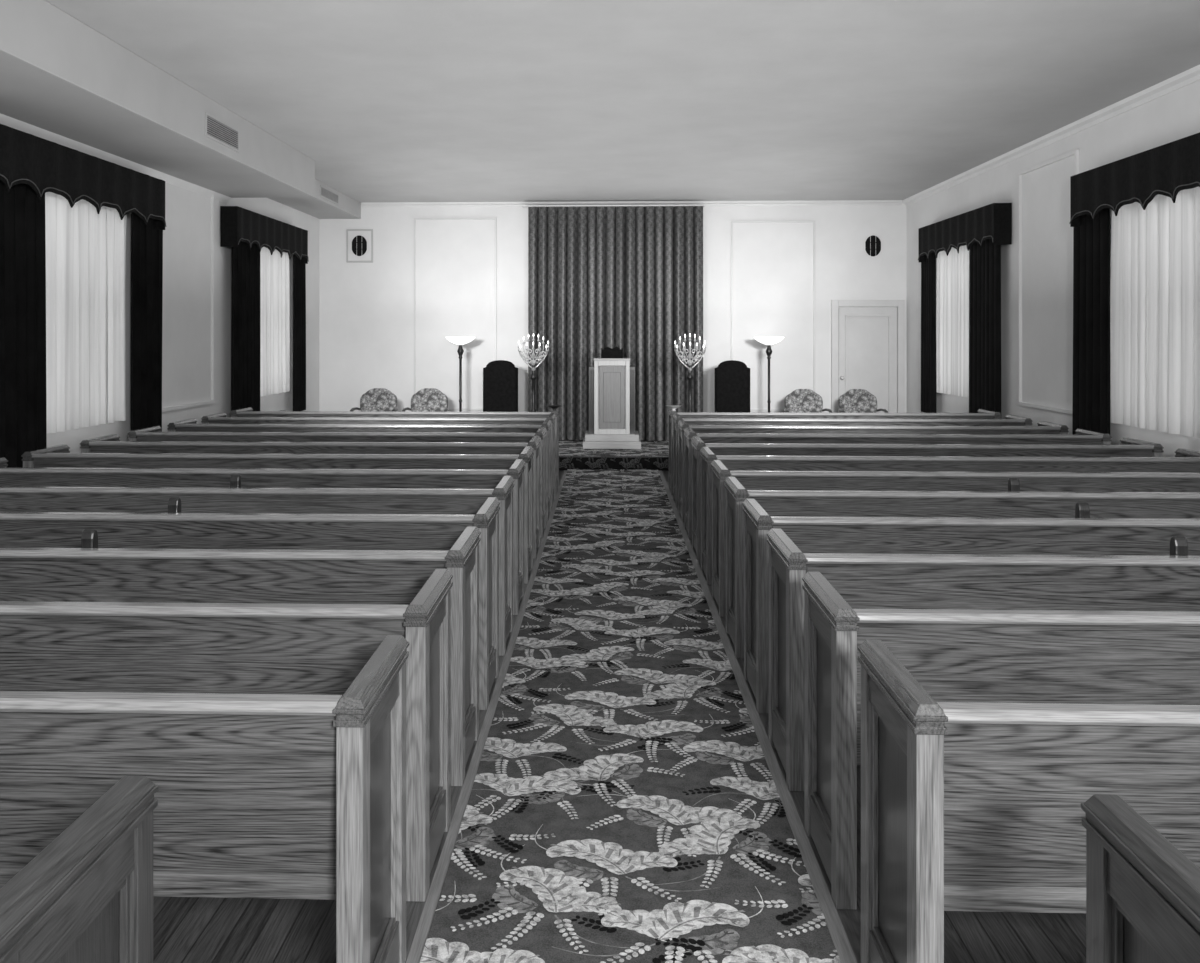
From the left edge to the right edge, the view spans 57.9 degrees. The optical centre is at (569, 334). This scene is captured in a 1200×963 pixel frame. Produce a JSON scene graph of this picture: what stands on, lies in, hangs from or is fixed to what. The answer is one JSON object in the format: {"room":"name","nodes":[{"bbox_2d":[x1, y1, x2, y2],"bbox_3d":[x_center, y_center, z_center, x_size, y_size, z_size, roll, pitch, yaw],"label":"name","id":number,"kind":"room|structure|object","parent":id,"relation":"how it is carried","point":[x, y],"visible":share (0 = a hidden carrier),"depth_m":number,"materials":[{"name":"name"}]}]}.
{"room":"house of worship","nodes":[
{"label":"house of worship","id":0,"kind":"room"},
{"bbox_2d":[47,183,318,452],"bbox_3d":[-4.203,-0.120,7.151,0.200,3.740,18.400,0,0,2],"label":"wall","id":1,"kind":"structure","parent":0,"point":[186,306],"depth_m":11.57,"materials":[{"name":"paint"}]},
{"bbox_2d":[0,124,165,466],"bbox_3d":[-3.932,-0.197,8.680,0.216,2.494,3.287,0,0,2],"label":"window curtain","id":2,"kind":"object","parent":1,"relation":"hanging from","point":[64,210],"visible":0.98,"depth_m":8.65,"materials":[{"name":"fabric"}]},
{"bbox_2d":[0,180,46,466],"bbox_3d":[-3.973,-0.125,7.635,0.062,2.350,1.032,0,0,2],"label":"drape","id":3,"kind":"object","parent":2,"relation":"hanging from","point":[23,422],"depth_m":7.85,"materials":[{"name":"fabric"}]},
{"bbox_2d":[130,212,162,430],"bbox_3d":[-3.893,-0.125,9.973,0.055,2.350,0.699,0,0,2],"label":"drape","id":4,"kind":"object","parent":2,"relation":"hanging from","point":[146,240],"depth_m":9.92,"materials":[{"name":"fabric"}]},
{"bbox_2d":[0,113,230,203],"bbox_3d":[-4.147,-1.535,5.173,0.050,0.070,14.450,0,0,2],"label":"trim","id":5,"kind":"structure","parent":1,"relation":"attached to","point":[11,122],"depth_m":9.32,"materials":[{"name":"white wood"}]},
{"bbox_2d":[0,0,360,218],"bbox_3d":[-3.598,-1.780,7.130,1.010,0.420,18.400,0,0,2],"label":"soffit","id":6,"kind":"object","parent":1,"relation":"attached to","point":[60,75],"depth_m":8.04,"materials":[{"name":"paint"}]},
{"bbox_2d":[205,112,238,151],"bbox_3d":[-3.008,-1.750,9.386,0.010,0.200,0.802,0,0,2],"label":"air vent","id":7,"kind":"object","parent":6,"relation":"attached to","point":[217,130],"visible":1,"depth_m":9.34,"materials":[{"name":"metal"}]},
{"bbox_2d":[320,185,338,204],"bbox_3d":[-3.211,-1.865,14.473,0.010,0.150,0.935,0,0,2],"label":"air vent","id":8,"kind":"object","parent":6,"relation":"attached to","point":[325,193],"visible":1,"depth_m":14.44,"materials":[{"name":"metal"}]},
{"bbox_2d":[158,175,214,411],"bbox_3d":[-3.947,-0.495,11.185,0.030,2.490,1.440,0,0,2],"label":"trim","id":9,"kind":"structure","parent":1,"relation":"attached to","point":[212,400],"depth_m":11.87,"materials":[{"name":"white wood"}]},
{"bbox_2d":[220,206,308,410],"bbox_3d":[-3.758,-0.197,13.653,0.216,2.494,3.038,0,0,2],"label":"window curtain","id":10,"kind":"object","parent":1,"relation":"hanging from","point":[263,247],"visible":1,"depth_m":13.42,"materials":[{"name":"fabric"}]},
{"bbox_2d":[231,241,259,410],"bbox_3d":[-3.797,-0.125,12.707,0.055,2.350,0.977,0,0,2],"label":"drape","id":11,"kind":"object","parent":10,"relation":"hanging from","point":[245,299],"depth_m":12.65,"materials":[{"name":"fabric"}]},
{"bbox_2d":[293,255,305,410],"bbox_3d":[-3.720,-0.125,14.885,0.053,2.350,0.572,0,0,2],"label":"drape","id":12,"kind":"object","parent":10,"relation":"hanging from","point":[299,268],"depth_m":14.83,"materials":[{"name":"fabric"}]},
{"bbox_2d":[319,202,906,412],"bbox_3d":[0.604,-0.120,16.289,9.170,3.740,0.200,0,0,2],"label":"wall","id":13,"kind":"structure","parent":0,"point":[366,310],"depth_m":16.24,"materials":[{"name":"paint"}]},
{"bbox_2d":[346,229,372,262],"bbox_3d":[-3.166,-1.341,16.295,0.400,0.500,0.051,0,0,2],"label":"speaker","id":14,"kind":"object","parent":13,"relation":"in","point":[359,242],"visible":1,"depth_m":16.29,"materials":[{"name":"paint"}]},
{"bbox_2d":[414,218,495,409],"bbox_3d":[-1.725,-0.314,16.257,1.245,2.888,0.026,0,0,2],"label":"trim","id":15,"kind":"structure","parent":13,"relation":"attached to","point":[415,219],"depth_m":16.25,"materials":[{"name":"paint"}]},
{"bbox_2d":[361,200,902,207],"bbox_3d":[0.889,-1.955,16.149,8.050,0.070,0.060,0,0,2],"label":"trim","id":16,"kind":"structure","parent":13,"relation":"attached to","point":[816,202],"depth_m":16.13,"materials":[{"name":"white wood"}]},
{"bbox_2d":[731,221,814,410],"bbox_3d":[3.017,-0.283,16.091,1.242,2.825,0.026,0,0,2],"label":"trim","id":17,"kind":"structure","parent":13,"relation":"attached to","point":[732,222],"depth_m":16.08,"materials":[{"name":"paint"}]},
{"bbox_2d":[831,300,904,412],"bbox_3d":[4.407,0.525,16.009,1.069,2.090,0.093,0,0,2],"label":"door","id":18,"kind":"structure","parent":13,"relation":"in","point":[863,337],"depth_m":16.03,"materials":[{"name":"paint"}]},
{"bbox_2d":[865,235,880,255],"bbox_3d":[4.491,-1.319,16.044,0.224,0.310,0.015,0,0,2],"label":"air vent","id":19,"kind":"object","parent":13,"relation":"in","point":[875,242],"visible":1,"depth_m":16.04,"materials":[{"name":"black metal"}]},
{"bbox_2d":[153,470,1085,962],"bbox_3d":[0.279,1.825,6.995,9.170,0.150,18.800,0,0,2],"label":"floor","id":20,"kind":"structure","parent":0,"point":[185,929],"depth_m":3.19,"materials":[{"name":"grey wood"}]},
{"bbox_2d":[0,776,157,962],"bbox_3d":[-2.459,1.265,1.852,3.329,0.971,0.554,0,0,2],"label":"pew","id":21,"kind":"object","parent":20,"relation":"on","point":[87,896],"visible":1,"depth_m":1.85,"materials":[{"name":"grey wood"}]},
{"bbox_2d":[0,635,408,962],"bbox_3d":[-2.274,1.265,2.821,3.631,0.971,0.554,0,0,2],"label":"pew","id":22,"kind":"object","parent":20,"relation":"on","point":[273,796],"visible":1,"depth_m":2.56,"materials":[{"name":"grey wood"}]},
{"bbox_2d":[0,569,452,901],"bbox_3d":[-2.244,1.265,3.676,3.631,0.971,0.554,0,0,2],"label":"pew","id":23,"kind":"object","parent":20,"relation":"on","point":[131,647],"visible":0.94,"depth_m":3.41,"materials":[{"name":"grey wood"}]},
{"bbox_2d":[0,527,480,785],"bbox_3d":[-2.215,1.265,4.530,3.631,0.971,0.554,0,0,2],"label":"pew","id":24,"kind":"object","parent":20,"relation":"on","point":[87,573],"visible":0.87,"depth_m":4.27,"materials":[{"name":"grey wood"}]},
{"bbox_2d":[0,497,499,709],"bbox_3d":[-2.185,1.265,5.385,3.631,0.971,0.554,0,0,2],"label":"pew","id":25,"kind":"object","parent":20,"relation":"on","point":[174,529],"visible":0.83,"depth_m":5.12,"materials":[{"name":"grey wood"}]},
{"bbox_2d":[0,474,513,655],"bbox_3d":[-2.155,1.265,6.239,3.631,0.971,0.554,0,0,2],"label":"pew","id":26,"kind":"object","parent":20,"relation":"on","point":[234,499],"visible":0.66,"depth_m":5.98,"materials":[{"name":"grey wood"}]},
{"bbox_2d":[0,457,524,614],"bbox_3d":[-2.125,1.293,7.093,3.631,0.914,0.554,0,0,2],"label":"pew","id":27,"kind":"object","parent":20,"relation":"on","point":[9,476],"visible":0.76,"depth_m":6.84,"materials":[{"name":"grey wood"}]},
{"bbox_2d":[21,444,533,583],"bbox_3d":[-2.095,1.293,7.948,3.631,0.914,0.554,0,0,2],"label":"pew","id":28,"kind":"object","parent":20,"relation":"on","point":[59,456],"visible":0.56,"depth_m":7.70,"materials":[{"name":"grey wood"}]},
{"bbox_2d":[80,434,540,558],"bbox_3d":[-2.065,1.293,8.802,3.631,0.914,0.554,0,0,2],"label":"pew","id":29,"kind":"object","parent":20,"relation":"on","point":[111,443],"visible":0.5,"depth_m":8.56,"materials":[{"name":"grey wood"}]},
{"bbox_2d":[127,426,546,537],"bbox_3d":[-2.035,1.293,9.657,3.631,0.914,0.554,0,0,2],"label":"pew","id":30,"kind":"object","parent":20,"relation":"on","point":[153,433],"visible":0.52,"depth_m":9.42,"materials":[{"name":"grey wood"}]},
{"bbox_2d":[167,419,551,520],"bbox_3d":[-2.006,1.293,10.511,3.631,0.914,0.554,0,0,2],"label":"pew","id":31,"kind":"object","parent":20,"relation":"on","point":[188,425],"visible":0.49,"depth_m":10.26,"materials":[{"name":"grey wood"}]},
{"bbox_2d":[201,412,555,506],"bbox_3d":[-1.976,1.293,11.366,3.631,0.914,0.554,0,0,2],"label":"pew","id":32,"kind":"object","parent":20,"relation":"on","point":[218,418],"visible":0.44,"depth_m":11.12,"materials":[{"name":"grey wood"}]},
{"bbox_2d":[230,407,558,493],"bbox_3d":[-1.946,1.293,12.220,3.631,0.914,0.554,0,0,2],"label":"pew","id":33,"kind":"object","parent":20,"relation":"on","point":[243,412],"visible":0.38,"depth_m":11.97,"materials":[{"name":"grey wood"}]},
{"bbox_2d":[546,405,561,409],"bbox_3d":[-0.175,0.808,12.008,0.180,0.052,0.180,0,0,2],"label":"dish","id":34,"kind":"object","parent":33,"relation":"on","point":[553,407],"visible":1,"depth_m":11.99,"materials":[{"name":"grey metal"}]},
{"bbox_2d":[406,470,566,962],"bbox_3d":[-0.335,1.748,5.910,0.040,0.004,16.170,0,0,2],"label":"trim","id":35,"kind":"structure","parent":20,"relation":"on","point":[423,928],"depth_m":4.17,"materials":[{"name":"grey wood"}]},
{"bbox_2d":[559,440,668,470],"bbox_3d":[0.561,1.658,15.073,8.730,0.185,2.193,0,0,2],"label":"platform","id":36,"kind":"object","parent":20,"relation":"on","point":[654,454],"visible":0.13,"depth_m":14.00,"materials":[{"name":"grey carpet"}]},
{"bbox_2d":[350,388,397,410],"bbox_3d":[-2.737,1.160,15.228,0.630,0.804,0.588,0,0,2],"label":"armchair","id":37,"kind":"object","parent":36,"relation":"on","point":[375,399],"visible":0.43,"depth_m":15.40,"materials":[{"name":"fabric"}]},
{"bbox_2d":[402,388,448,411],"bbox_3d":[-2.011,1.160,15.203,0.630,0.804,0.588,0,0,2],"label":"armchair","id":38,"kind":"object","parent":36,"relation":"on","point":[426,399],"visible":0.34,"depth_m":15.38,"materials":[{"name":"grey fabric"}]},
{"bbox_2d":[446,337,474,411],"bbox_3d":[-1.563,0.794,15.464,0.430,1.535,0.430,0,0,2],"label":"floor lamp","id":39,"kind":"object","parent":36,"relation":"on","point":[460,341],"visible":0.72,"depth_m":15.44,"materials":[{"name":"white glass"}]},
{"bbox_2d":[483,360,517,411],"bbox_3d":[-0.980,0.957,14.913,0.490,1.210,0.540,0,0,2],"label":"chair","id":40,"kind":"object","parent":36,"relation":"on","point":[500,377],"visible":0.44,"depth_m":15.10,"materials":[{"name":"fabric"}]},
{"bbox_2d":[518,333,548,411],"bbox_3d":[-0.496,0.766,14.604,0.362,1.584,0.342,0,0,44],"label":"candelabrum","id":41,"kind":"object","parent":36,"relation":"on","point":[533,362],"visible":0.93,"depth_m":14.61,"materials":[{"name":"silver metal"}]},
{"bbox_2d":[583,348,640,448],"bbox_3d":[0.587,0.872,15.169,0.800,1.380,0.660,0,0,2],"label":"pulpit","id":42,"kind":"object","parent":36,"relation":"on","point":[611,377],"visible":1,"depth_m":14.91,"materials":[{"name":"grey wood"}]},
{"bbox_2d":[603,347,620,349],"bbox_3d":[0.587,0.206,15.161,0.240,0.083,0.200,0,0,2],"label":"open book","id":43,"kind":"object","parent":42,"relation":"on","point":[605,348],"visible":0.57,"depth_m":15.07,"materials":[{"name":"paper"}]},
{"bbox_2d":[523,205,704,440],"bbox_3d":[0.643,-0.179,16.017,2.681,3.462,0.200,0,0,2],"label":"stage curtain","id":44,"kind":"object","parent":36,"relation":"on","point":[629,278],"visible":0.84,"depth_m":15.98,"materials":[{"name":"fabric"}]},
{"bbox_2d":[674,334,705,411],"bbox_3d":[1.609,0.766,14.530,0.362,1.584,0.342,0,0,44],"label":"candelabrum","id":45,"kind":"object","parent":36,"relation":"on","point":[696,357],"visible":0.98,"depth_m":14.53,"materials":[{"name":"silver metal"}]},
{"bbox_2d":[715,360,749,411],"bbox_3d":[2.247,0.957,14.801,0.490,1.210,0.540,0,0,2],"label":"chair","id":46,"kind":"object","parent":36,"relation":"on","point":[732,377],"visible":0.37,"depth_m":14.99,"materials":[{"name":"fabric"}]},
{"bbox_2d":[754,337,783,411],"bbox_3d":[2.813,0.794,15.311,0.430,1.535,0.430,0,0,2],"label":"floor lamp","id":47,"kind":"object","parent":36,"relation":"on","point":[768,341],"visible":0.7,"depth_m":15.27,"materials":[{"name":"white glass"}]},
{"bbox_2d":[784,389,832,412],"bbox_3d":[3.281,1.160,15.018,0.630,0.804,0.588,0,0,2],"label":"armchair","id":48,"kind":"object","parent":36,"relation":"on","point":[799,400],"visible":0.42,"depth_m":15.19,"materials":[{"name":"grey fabric"}]},
{"bbox_2d":[838,389,887,412],"bbox_3d":[4.036,1.160,14.991,0.630,0.804,0.588,0,0,2],"label":"armchair","id":49,"kind":"object","parent":36,"relation":"on","point":[853,400],"visible":0.48,"depth_m":15.17,"materials":[{"name":"grey fabric"}]},
{"bbox_2d":[420,469,840,962],"bbox_3d":[0.268,1.741,5.893,1.165,0.016,16.178,0,0,2],"label":"carpet","id":50,"kind":"object","parent":20,"relation":"on","point":[624,805],"visible":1,"depth_m":4.15,"materials":[{"name":"grey carpet"}]},
{"bbox_2d":[659,471,857,962],"bbox_3d":[0.876,1.748,5.868,0.048,0.004,16.170,0,0,2],"label":"trim","id":51,"kind":"structure","parent":20,"relation":"on","point":[841,942],"depth_m":4.18,"materials":[{"name":"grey wood"}]},
{"bbox_2d":[668,408,1001,494],"bbox_3d":[2.895,1.293,12.051,3.568,0.914,0.554,0,0,2],"label":"pew","id":52,"kind":"object","parent":20,"relation":"on","point":[982,413],"visible":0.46,"depth_m":11.80,"materials":[{"name":"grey wood"}]},
{"bbox_2d":[667,405,680,410],"bbox_3d":[1.145,0.808,11.962,0.180,0.052,0.180,0,0,2],"label":"dish","id":53,"kind":"object","parent":52,"relation":"on","point":[673,407],"visible":1,"depth_m":11.93,"materials":[{"name":"grey metal"}]},
{"bbox_2d":[673,414,1032,506],"bbox_3d":[2.865,1.293,11.197,3.568,0.914,0.554,0,0,2],"label":"pew","id":54,"kind":"object","parent":20,"relation":"on","point":[1011,420],"visible":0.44,"depth_m":10.95,"materials":[{"name":"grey wood"}]},
{"bbox_2d":[678,420,1068,521],"bbox_3d":[2.836,1.293,10.342,3.568,0.914,0.554,0,0,2],"label":"pew","id":55,"kind":"object","parent":20,"relation":"on","point":[1044,427],"visible":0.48,"depth_m":10.10,"materials":[{"name":"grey wood"}]},
{"bbox_2d":[684,427,1111,538],"bbox_3d":[2.806,1.293,9.488,3.568,0.914,0.554,0,0,2],"label":"pew","id":56,"kind":"object","parent":20,"relation":"on","point":[1082,436],"visible":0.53,"depth_m":9.24,"materials":[{"name":"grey wood"}]},
{"bbox_2d":[691,436,1163,559],"bbox_3d":[2.776,1.293,8.633,3.568,0.914,0.554,0,0,2],"label":"pew","id":57,"kind":"object","parent":20,"relation":"on","point":[1128,447],"visible":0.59,"depth_m":8.39,"materials":[{"name":"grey wood"}]},
{"bbox_2d":[700,447,1199,584],"bbox_3d":[2.746,1.293,7.779,3.568,0.914,0.554,0,0,2],"label":"pew","id":58,"kind":"object","parent":20,"relation":"on","point":[1185,460],"visible":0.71,"depth_m":7.54,"materials":[{"name":"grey wood"}]},
{"bbox_2d":[711,460,1199,616],"bbox_3d":[2.716,1.293,6.924,3.568,0.914,0.554,0,0,2],"label":"pew","id":59,"kind":"object","parent":20,"relation":"on","point":[750,480],"visible":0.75,"depth_m":6.70,"materials":[{"name":"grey wood"}]},
{"bbox_2d":[724,477,1199,657],"bbox_3d":[2.687,1.265,6.070,3.568,0.971,0.554,0,0,2],"label":"pew","id":60,"kind":"object","parent":20,"relation":"on","point":[1012,503],"visible":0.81,"depth_m":5.86,"materials":[{"name":"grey wood"}]},
{"bbox_2d":[742,499,1199,712],"bbox_3d":[2.657,1.265,5.215,3.568,0.971,0.554,0,0,2],"label":"pew","id":61,"kind":"object","parent":20,"relation":"on","point":[1082,534],"visible":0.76,"depth_m":5.01,"materials":[{"name":"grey wood"}]},
{"bbox_2d":[767,528,1199,790],"bbox_3d":[2.627,1.265,4.361,3.568,0.971,0.554,0,0,2],"label":"pew","id":62,"kind":"object","parent":20,"relation":"on","point":[865,581],"visible":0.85,"depth_m":4.16,"materials":[{"name":"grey wood"}]},
{"bbox_2d":[802,572,1199,909],"bbox_3d":[2.597,1.265,3.506,3.568,0.971,0.554,0,0,2],"label":"pew","id":63,"kind":"object","parent":20,"relation":"on","point":[956,655],"visible":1,"depth_m":3.32,"materials":[{"name":"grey wood"}]},
{"bbox_2d":[858,640,1199,962],"bbox_3d":[2.567,1.265,2.652,3.568,0.971,0.554,0,0,2],"label":"pew","id":64,"kind":"object","parent":20,"relation":"on","point":[966,806],"visible":1,"depth_m":2.49,"materials":[{"name":"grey wood"}]},
{"bbox_2d":[1081,794,1199,962],"bbox_3d":[2.622,1.265,1.655,3.389,0.971,0.554,0,0,2],"label":"pew","id":65,"kind":"object","parent":20,"relation":"on","point":[1143,893],"visible":1,"depth_m":1.83,"materials":[{"name":"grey wood"}]},
{"bbox_2d":[45,0,1199,202],"bbox_3d":[0.279,-2.065,6.995,9.170,0.150,18.800,0,0,2],"label":"ceiling","id":66,"kind":"structure","parent":0,"point":[389,100],"depth_m":8.37,"materials":[{"name":"paint"}]},
{"bbox_2d":[907,80,1199,456],"bbox_3d":[4.761,-0.120,6.838,0.200,3.740,18.400,0,0,2],"label":"wall","id":67,"kind":"structure","parent":0,"point":[1047,233],"depth_m":10.94,"materials":[{"name":"paint"}]},
{"bbox_2d":[918,203,1011,412],"bbox_3d":[4.771,-0.197,13.356,0.216,2.494,3.040,0,0,2],"label":"window curtain","id":68,"kind":"object","parent":67,"relation":"hanging from","point":[959,257],"visible":0.98,"depth_m":13.17,"materials":[{"name":"fabric"}]},
{"bbox_2d":[921,252,936,412],"bbox_3d":[4.821,-0.125,14.586,0.062,2.350,0.577,0,0,2],"label":"drape","id":69,"kind":"object","parent":68,"relation":"hanging from","point":[928,267],"depth_m":14.45,"materials":[{"name":"fabric"}]},
{"bbox_2d":[969,239,1000,412],"bbox_3d":[4.744,-0.125,12.409,0.060,2.350,0.979,0,0,2],"label":"drape","id":70,"kind":"object","parent":68,"relation":"hanging from","point":[984,262],"depth_m":12.30,"materials":[{"name":"fabric"}]},
{"bbox_2d":[1018,150,1078,413],"bbox_3d":[4.788,-0.495,10.880,0.030,2.490,1.440,0,0,2],"label":"trim","id":71,"kind":"structure","parent":67,"relation":"attached to","point":[1075,153],"depth_m":11.56,"materials":[{"name":"white wood"}]},
{"bbox_2d":[903,64,1199,205],"bbox_3d":[4.627,-1.948,6.843,0.070,0.085,18.400,0,0,2],"label":"trim","id":72,"kind":"structure","parent":67,"relation":"attached to","point":[1192,75],"depth_m":10.14,"materials":[{"name":"white wood"}]},
{"bbox_2d":[1069,132,1199,437],"bbox_3d":[4.598,-0.197,8.382,0.216,2.494,3.286,0,0,2],"label":"window curtain","id":73,"kind":"object","parent":67,"relation":"hanging from","point":[1136,328],"visible":0.98,"depth_m":8.83,"materials":[{"name":"fabric"}]},
{"bbox_2d":[1072,208,1109,434],"bbox_3d":[4.649,-0.125,9.675,0.048,2.350,0.697,0,0,2],"label":"drape","id":74,"kind":"object","parent":73,"relation":"hanging from","point":[1091,240],"depth_m":9.63,"materials":[{"name":"fabric"}]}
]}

